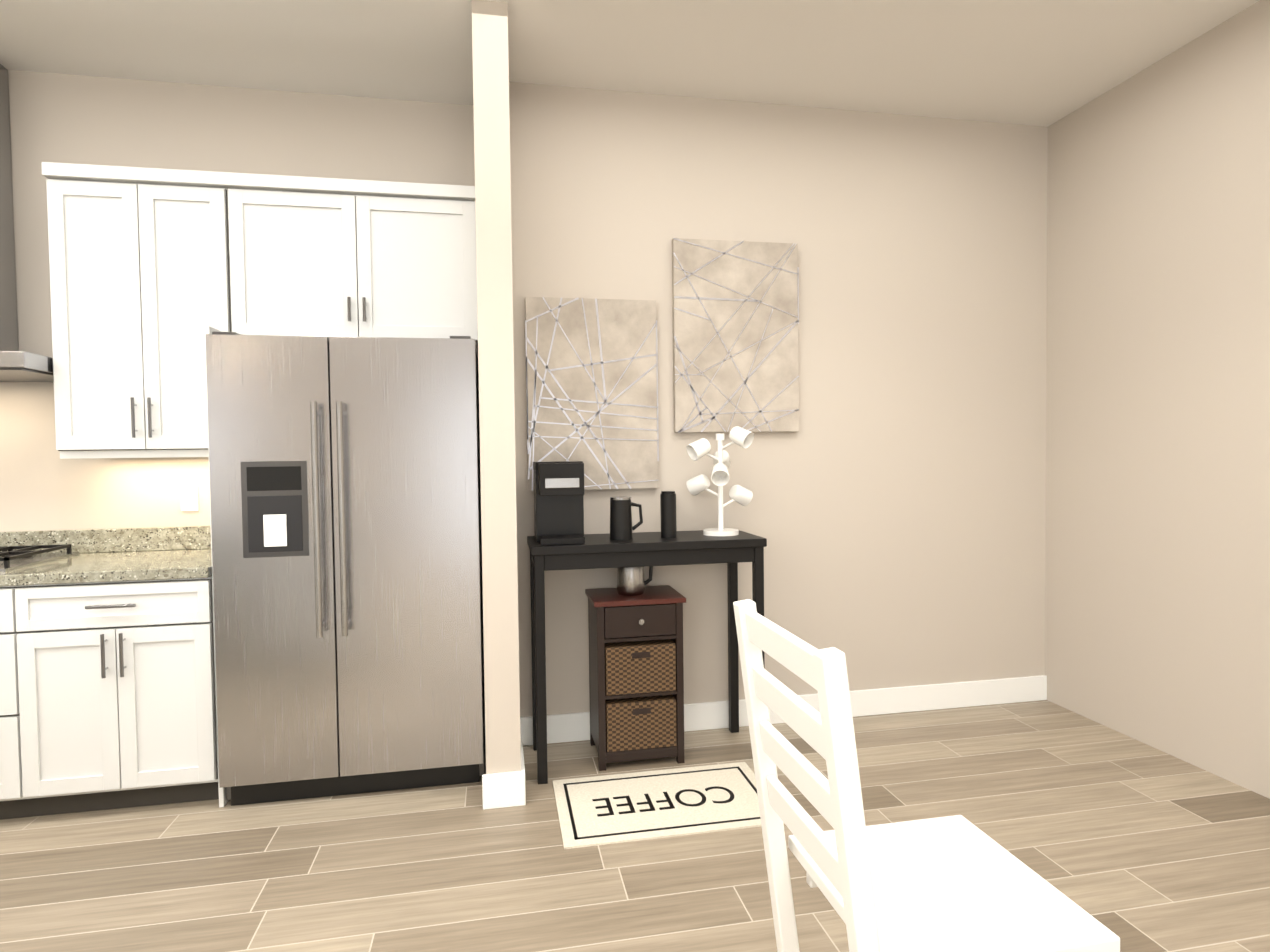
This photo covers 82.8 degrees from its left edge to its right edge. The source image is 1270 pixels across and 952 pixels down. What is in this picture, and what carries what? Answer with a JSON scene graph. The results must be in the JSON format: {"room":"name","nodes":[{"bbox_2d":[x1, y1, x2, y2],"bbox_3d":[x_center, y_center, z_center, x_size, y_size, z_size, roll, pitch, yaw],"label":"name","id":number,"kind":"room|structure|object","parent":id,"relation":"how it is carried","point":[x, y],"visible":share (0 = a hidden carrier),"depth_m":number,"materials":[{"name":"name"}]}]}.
{"room":"kitchen","nodes":[
{"label":"kitchen","id":0,"kind":"room"},
{"bbox_2d":[0,70,467,531],"bbox_3d":[-2.958,-0.229,3.135,4.760,3.000,0.150,-1,2,-11],"label":"wall","id":1,"kind":"structure","parent":0,"point":[56,118],"depth_m":3.19,"materials":[{"name":"beige paint"}]},
{"bbox_2d":[0,64,53,381],"bbox_3d":[-2.761,-1.057,2.816,0.895,1.326,0.496,-1,2,-11],"label":"range hood","id":2,"kind":"object","parent":1,"relation":"attached to","point":[16,365],"visible":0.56,"depth_m":3.03,"materials":[{"name":"silver metal"}]},
{"bbox_2d":[0,526,211,553],"bbox_3d":[-2.760,0.292,3.094,2.135,0.103,0.026,-1,2,-11],"label":"backsplash","id":3,"kind":"structure","parent":1,"relation":"attached to","point":[184,537],"depth_m":3.16,"materials":[{"name":"beige stone"}]},
{"bbox_2d":[41,162,247,453],"bbox_3d":[-1.979,-0.669,3.060,0.709,1.120,0.336,-1,2,-11],"label":"upper cabinet","id":4,"kind":"object","parent":1,"relation":"attached to","point":[145,264],"depth_m":2.89,"materials":[{"name":"white wood"}]},
{"bbox_2d":[180,486,198,510],"bbox_3d":[-2.006,0.101,3.246,0.070,0.110,0.008,-1,2,-11],"label":"outlet","id":5,"kind":"object","parent":1,"relation":"attached to","point":[189,498],"visible":1,"depth_m":3.23,"materials":[{"name":"white plastic"}]},
{"bbox_2d":[244,173,477,351],"bbox_3d":[-1.203,-0.913,3.202,0.994,0.660,0.336,-1,2,-11],"label":"upper cabinet","id":6,"kind":"object","parent":1,"relation":"attached to","point":[327,257],"depth_m":3.04,"materials":[{"name":"white wood"}]},
{"bbox_2d":[468,0,523,773],"bbox_3d":[-0.568,-0.253,2.967,0.130,3.000,0.560,-1,2,-11],"label":"wall","id":7,"kind":"structure","parent":0,"point":[492,114],"depth_m":2.70,"materials":[{"name":"beige paint"}]},
{"bbox_2d":[0,0,1259,126],"bbox_3d":[-3.608,-1.692,0.549,12.900,0.100,10.800,-1,2,-11],"label":"ceiling","id":8,"kind":"structure","parent":0,"point":[1045,63],"depth_m":2.95,"materials":[{"name":"white paint"}]},
{"bbox_2d":[0,700,1269,951],"bbox_3d":[-3.569,1.406,0.643,12.900,0.100,10.800,-1,2,-11],"label":"floor","id":9,"kind":"structure","parent":0,"point":[1134,844],"depth_m":2.37,"materials":[{"name":"brown wood"}]},
{"bbox_2d":[0,582,43,819],"bbox_3d":[-2.726,0.836,2.815,1.023,0.885,0.616,-1,2,-11],"label":"base cabinet","id":10,"kind":"object","parent":9,"relation":"on","point":[21,796],"depth_m":2.60,"materials":[{"name":"white wood"}]},
{"bbox_2d":[36,574,228,815],"bbox_3d":[-1.965,0.822,2.961,0.644,0.885,0.616,-1,2,-11],"label":"base cabinet","id":11,"kind":"object","parent":9,"relation":"on","point":[108,696],"depth_m":2.67,"materials":[{"name":"white wood"}]},
{"bbox_2d":[0,550,212,581],"bbox_3d":[-2.702,0.372,2.802,2.135,0.040,0.626,-1,2,-11],"label":"countertop","id":12,"kind":"structure","parent":11,"relation":"on","point":[113,563],"depth_m":2.76,"materials":[{"name":"beige stone"}]},
{"bbox_2d":[0,544,79,580],"bbox_3d":[-2.732,0.328,2.812,0.760,0.046,0.480,-1,2,-11],"label":"cooktop","id":13,"kind":"object","parent":12,"relation":"in","point":[10,560],"depth_m":2.90,"materials":[{"name":"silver metal"}]},
{"bbox_2d":[206,331,485,805],"bbox_3d":[-1.145,0.351,3.045,0.972,1.802,0.702,-1,2,-11],"label":"fridge","id":14,"kind":"object","parent":9,"relation":"on","point":[345,484],"visible":0.96,"depth_m":2.77,"materials":[{"name":"silver metal"}]},
{"bbox_2d":[585,566,685,770],"bbox_3d":[-0.001,0.776,3.187,0.394,0.915,0.320,-1,2,-11],"label":"drawer cabinet","id":15,"kind":"object","parent":9,"relation":"on","point":[636,672],"visible":0.83,"depth_m":3.06,"materials":[{"name":"brown wood"}]},
{"bbox_2d":[527,426,766,783],"bbox_3d":[0.048,0.510,3.169,1.008,1.446,0.400,-1,2,-11],"label":"coffee station","id":16,"kind":"object","parent":9,"relation":"on","point":[560,540],"visible":1,"depth_m":3.04,"materials":[{"name":"black wood"}]},
{"bbox_2d":[553,762,784,848],"bbox_3d":[0.116,1.241,2.759,0.820,0.007,0.510,-1,2,-11],"label":"rug","id":17,"kind":"object","parent":9,"relation":"on","point":[616,808],"visible":0.98,"depth_m":2.72,"materials":[{"name":"beige fabric"}]},
{"bbox_2d":[733,599,1119,951],"bbox_3d":[0.531,0.777,1.415,0.554,1.016,0.440,-1,2,-11],"label":"dining chair","id":18,"kind":"object","parent":9,"relation":"on","point":[958,883],"visible":1,"depth_m":1.35,"materials":[{"name":"white wood"}]},
{"bbox_2d":[516,82,1047,716],"bbox_3d":[0.717,-0.289,3.591,2.890,3.000,0.180,-1,2,-11],"label":"wall","id":19,"kind":"structure","parent":0,"point":[1032,438],"depth_m":3.57,"materials":[{"name":"beige paint"}]},
{"bbox_2d":[525,297,658,490],"bbox_3d":[-0.194,-0.374,3.312,0.607,0.876,0.036,-1,2,-11],"label":"canvas art","id":20,"kind":"object","parent":19,"relation":"attached to","point":[592,384],"visible":0.96,"depth_m":3.30,"materials":[{"name":"beige fabric"}]},
{"bbox_2d":[672,238,798,432],"bbox_3d":[0.482,-0.660,3.434,0.623,0.908,0.036,-1,2,-11],"label":"canvas art","id":21,"kind":"object","parent":19,"relation":"attached to","point":[735,310],"visible":0.92,"depth_m":3.42,"materials":[{"name":"beige fabric"}]},
{"bbox_2d":[482,675,1046,809],"bbox_3d":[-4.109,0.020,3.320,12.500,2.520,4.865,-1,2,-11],"label":"baseboard","id":22,"kind":"structure","parent":19,"relation":"attached to","point":[503,790],"depth_m":3.60,"materials":[{"name":"white wood"}]},
{"bbox_2d":[1047,0,1269,798],"bbox_3d":[2.921,-0.214,0.233,0.150,3.000,7.570,-1,2,-11],"label":"wall","id":23,"kind":"structure","parent":0,"point":[1159,184],"depth_m":3.10,"materials":[{"name":"beige paint"}]}
]}

